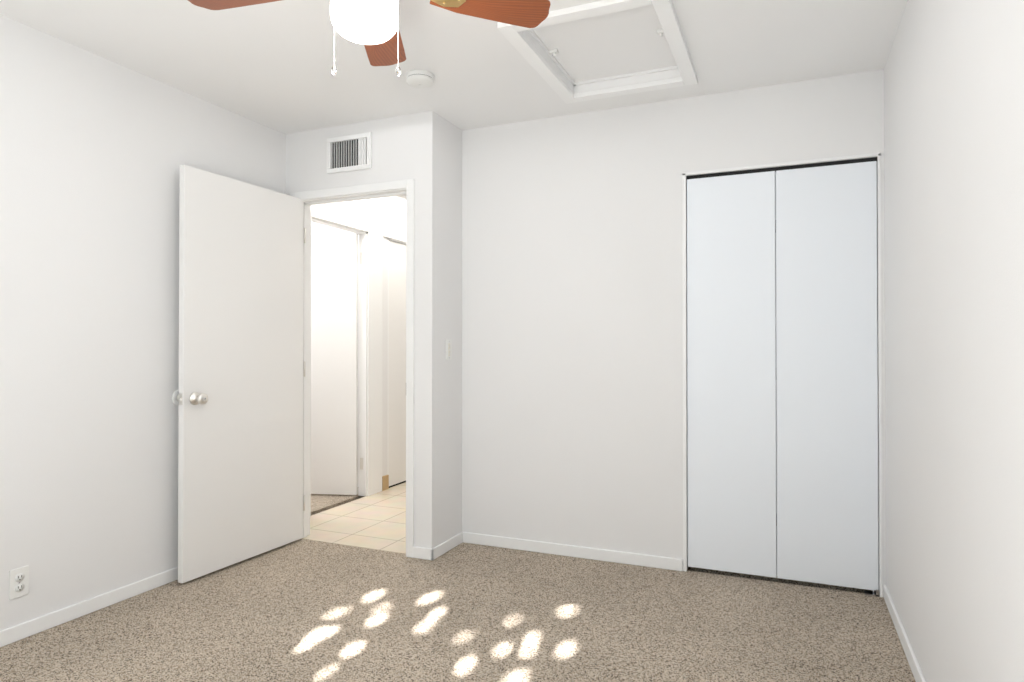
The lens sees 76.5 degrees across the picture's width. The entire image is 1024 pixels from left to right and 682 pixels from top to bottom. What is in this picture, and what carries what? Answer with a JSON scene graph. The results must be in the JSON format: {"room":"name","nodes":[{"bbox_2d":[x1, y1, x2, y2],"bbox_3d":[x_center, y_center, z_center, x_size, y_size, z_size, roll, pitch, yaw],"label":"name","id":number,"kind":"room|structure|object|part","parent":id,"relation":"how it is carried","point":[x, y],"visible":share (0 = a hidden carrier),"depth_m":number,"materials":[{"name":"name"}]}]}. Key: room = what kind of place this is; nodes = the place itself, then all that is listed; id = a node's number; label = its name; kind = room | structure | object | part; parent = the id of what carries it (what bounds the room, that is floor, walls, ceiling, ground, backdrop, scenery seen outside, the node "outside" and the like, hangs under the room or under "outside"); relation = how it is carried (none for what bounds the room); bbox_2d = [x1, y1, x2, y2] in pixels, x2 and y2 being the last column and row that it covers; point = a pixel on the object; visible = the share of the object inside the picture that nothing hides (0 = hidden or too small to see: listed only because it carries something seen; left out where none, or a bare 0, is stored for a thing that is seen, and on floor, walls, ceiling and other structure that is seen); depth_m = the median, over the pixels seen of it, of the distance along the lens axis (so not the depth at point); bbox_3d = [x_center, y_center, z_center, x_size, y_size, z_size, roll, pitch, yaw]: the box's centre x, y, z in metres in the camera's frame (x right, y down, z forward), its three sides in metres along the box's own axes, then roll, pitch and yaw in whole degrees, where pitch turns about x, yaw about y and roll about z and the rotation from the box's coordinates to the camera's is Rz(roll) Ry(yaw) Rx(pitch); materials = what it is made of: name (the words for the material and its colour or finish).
{"room":"empty bedroom","nodes":[
{"label":"empty bedroom","id":0,"kind":"room"},
{"bbox_2d":[0,14,285,630],"bbox_3d":[-2.104,-0.045,2.337,0.110,2.440,3.719,0,-1,23],"label":"wall","id":1,"kind":"structure","parent":0,"point":[96,151],"depth_m":2.83,"materials":[{"name":"paint"}]},
{"bbox_2d":[9,565,28,599],"bbox_3d":[-1.942,0.952,2.562,0.008,0.115,0.070,0,-1,23],"label":"electrical outlet plate","id":2,"kind":"object","parent":1,"relation":"attached to","point":[18,582],"visible":1,"depth_m":2.56,"materials":[{"name":"white plastic"}]},
{"bbox_2d":[0,567,177,646],"bbox_3d":[-2.040,1.144,2.300,0.030,0.062,3.499,0,-1,23],"label":"baseboard","id":3,"kind":"structure","parent":1,"relation":"attached to","point":[15,633],"depth_m":2.79,"materials":[{"name":"white paint"}]},
{"bbox_2d":[172,390,178,405],"bbox_3d":[-1.656,0.283,3.237,0.010,0.080,0.080,0,-1,23],"label":"door stop","id":4,"kind":"object","parent":1,"relation":"attached to","point":[174,398],"visible":0.46,"depth_m":3.21,"materials":[{"name":"white plastic"}]},
{"bbox_2d":[313,195,405,475],"bbox_3d":[-0.963,-0.019,5.400,0.180,2.440,3.031,0,-1,23],"label":"wall","id":5,"kind":"structure","parent":0,"point":[388,212],"depth_m":5.24,"materials":[{"name":"paint"}]},
{"bbox_2d":[311,233,357,494],"bbox_3d":[-1.482,0.177,5.031,0.538,2.018,0.243,0,-1,23],"label":"door leaf","id":6,"kind":"structure","parent":5,"relation":"in","point":[334,363],"depth_m":5.03,"materials":[{"name":"paint"}]},
{"bbox_2d":[310,205,405,516],"bbox_3d":[-1.078,0.139,5.214,0.097,2.120,1.850,0,-1,23],"label":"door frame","id":7,"kind":"structure","parent":5,"relation":"attached to","point":[372,480],"depth_m":5.04,"materials":[{"name":"white paint"}]},
{"bbox_2d":[389,241,405,485],"bbox_3d":[-0.855,0.185,5.630,0.101,2.012,0.718,0,-1,23],"label":"door leaf","id":8,"kind":"structure","parent":5,"relation":"in","point":[397,362],"depth_m":5.43,"materials":[{"name":"paint"}]},
{"bbox_2d":[286,111,441,548],"bbox_3d":[-0.880,-0.033,3.778,1.018,2.440,0.110,0,-1,23],"label":"wall","id":9,"kind":"structure","parent":0,"point":[406,147],"depth_m":3.57,"materials":[{"name":"paint"}]},
{"bbox_2d":[177,165,305,582],"bbox_3d":[-1.443,0.161,3.527,0.175,2.025,0.838,0,-1,23],"label":"door leaf","id":10,"kind":"structure","parent":9,"relation":"in","point":[242,374],"depth_m":3.44,"materials":[{"name":"paint"}]},
{"bbox_2d":[327,132,371,173],"bbox_3d":[-0.940,-1.081,3.744,0.307,0.205,0.016,0,-1,23],"label":"air vent","id":11,"kind":"object","parent":9,"relation":"in","point":[349,153],"visible":0.98,"depth_m":3.74,"materials":[{"name":"white metal"}]},
{"bbox_2d":[290,179,414,557],"bbox_3d":[-0.912,0.149,3.790,0.864,2.077,0.136,0,-1,23],"label":"door frame","id":12,"kind":"structure","parent":9,"relation":"attached to","point":[408,185],"depth_m":3.68,"materials":[{"name":"white paint"}]},
{"bbox_2d":[442,117,461,542],"bbox_3d":[0.130,-0.023,4.996,0.110,2.440,2.921,0,-1,23],"label":"wall","id":13,"kind":"structure","parent":0,"point":[451,328],"depth_m":3.74,"materials":[{"name":"paint"}]},
{"bbox_2d":[420,532,463,560],"bbox_3d":[-0.377,1.155,3.673,0.040,0.062,0.353,0,-1,23],"label":"baseboard","id":14,"kind":"structure","parent":13,"relation":"attached to","point":[425,553],"depth_m":3.59,"materials":[{"name":"white paint"}]},
{"bbox_2d":[446,340,451,359],"bbox_3d":[-0.355,0.050,3.695,0.013,0.115,0.070,0,-1,23],"label":"switch plate","id":15,"kind":"object","parent":13,"relation":"attached to","point":[448,349],"visible":1,"depth_m":3.69,"materials":[{"name":"white plastic"}]},
{"bbox_2d":[0,0,906,133],"bbox_3d":[-0.508,-1.349,1.863,3.428,0.160,4.072,0,-1,23],"label":"ceiling","id":16,"kind":"structure","parent":0,"point":[269,64],"depth_m":2.86,"materials":[{"name":"paint"}]},
{"bbox_2d":[188,0,550,76],"bbox_3d":[-0.446,-1.009,1.831,1.082,0.519,1.083,0,-1,23],"label":"ceiling fan","id":17,"kind":"object","parent":16,"relation":"hanging from","point":[372,26],"visible":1,"depth_m":1.97,"materials":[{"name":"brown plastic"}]},
{"bbox_3d":[-0.417,-0.921,1.841,0.188,0.116,0.188,0,-1,23],"label":"globe","id":18,"kind":"part","parent":17,"relation":"part of","materials":[{"name":"white glass"}]},
{"bbox_2d":[405,69,433,87],"bbox_3d":[-0.436,-1.236,3.081,0.136,0.046,0.136,0,-1,23],"label":"smoke detector","id":19,"kind":"object","parent":16,"relation":"attached to","point":[417,78],"visible":1,"depth_m":3.04,"materials":[{"name":"white plastic"}]},
{"bbox_2d":[497,0,697,103],"bbox_3d":[0.416,-1.248,2.848,0.664,0.024,0.874,0,-1,23],"label":"trim","id":20,"kind":"structure","parent":16,"relation":"attached to","point":[517,39],"depth_m":2.72,"materials":[{"name":"white paint"}]},
{"bbox_2d":[528,4,677,85],"bbox_3d":[0.416,-1.312,2.849,0.540,0.056,0.750,0,-1,23],"label":"panel","id":21,"kind":"object","parent":16,"relation":"attached to","point":[619,44],"visible":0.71,"depth_m":2.88,"materials":[{"name":"paint"}]},
{"bbox_2d":[0,539,915,681],"bbox_3d":[-0.526,1.201,1.800,3.428,0.060,3.982,0,-1,23],"label":"floor","id":22,"kind":"structure","parent":0,"point":[302,610],"depth_m":2.67,"materials":[{"name":"beige carpet"}]},
{"bbox_2d":[688,567,874,592],"bbox_3d":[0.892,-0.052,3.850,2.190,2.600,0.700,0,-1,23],"label":"threshold","id":23,"kind":"object","parent":22,"relation":"on","point":[834,587],"depth_m":3.27,"materials":[{"name":"metal"}]},
{"bbox_2d":[462,69,885,584],"bbox_3d":[0.734,-0.035,3.477,2.190,2.440,0.110,0,-1,23],"label":"wall","id":24,"kind":"structure","parent":0,"point":[572,354],"depth_m":3.54,"materials":[{"name":"paint"}]},
{"bbox_2d":[464,532,682,570],"bbox_3d":[0.290,1.155,3.589,1.276,0.062,0.012,0,-1,23],"label":"baseboard","id":25,"kind":"structure","parent":24,"relation":"attached to","point":[676,564],"depth_m":3.55,"materials":[{"name":"white paint"}]},
{"bbox_2d":[682,153,882,596],"bbox_3d":[1.315,0.156,3.227,0.898,2.054,0.114,0,-1,23],"label":"closet trim frame","id":26,"kind":"object","parent":24,"relation":"attached to","point":[870,157],"visible":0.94,"depth_m":3.17,"materials":[{"name":"white paint"}]},
{"bbox_2d":[687,161,878,592],"bbox_3d":[1.305,0.165,3.203,0.868,2.028,0.035,0,-1,23],"label":"closet door","id":27,"kind":"structure","parent":24,"relation":"in","point":[782,409],"depth_m":3.17,"materials":[{"name":"white paint"}]},
{"bbox_2d":[884,0,1023,681],"bbox_3d":[1.156,-0.051,1.526,0.110,2.440,4.772,0,-1,23],"label":"wall","id":28,"kind":"structure","parent":0,"point":[954,228],"depth_m":1.73,"materials":[{"name":"paint"}]},
{"bbox_2d":[883,584,925,681],"bbox_3d":[0.963,1.135,1.218,0.012,0.062,3.852,0,-1,23],"label":"baseboard","id":29,"kind":"structure","parent":28,"relation":"attached to","point":[915,668],"depth_m":2.47,"materials":[{"name":"white paint"}]},
{"label":"outside","id":30,"kind":"structure","parent":0,"visible":0},
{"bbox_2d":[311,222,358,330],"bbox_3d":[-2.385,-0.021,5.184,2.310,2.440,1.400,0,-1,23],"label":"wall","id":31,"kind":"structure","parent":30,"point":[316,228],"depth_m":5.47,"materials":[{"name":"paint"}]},
{"bbox_2d":[311,494,364,515],"bbox_3d":[-2.334,1.229,5.152,2.200,0.060,1.180,0,-1,23],"label":"floor carpet","id":32,"kind":"object","parent":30,"point":[321,502],"depth_m":4.88,"materials":[{"name":"beige carpet"}]},
{"bbox_2d":[301,482,405,553],"bbox_3d":[-0.468,1.228,5.136,1.108,0.062,2.891,0,-1,23],"label":"floor","id":33,"kind":"structure","parent":30,"point":[376,521],"depth_m":4.24,"materials":[{"name":"beige tile"}]}
]}

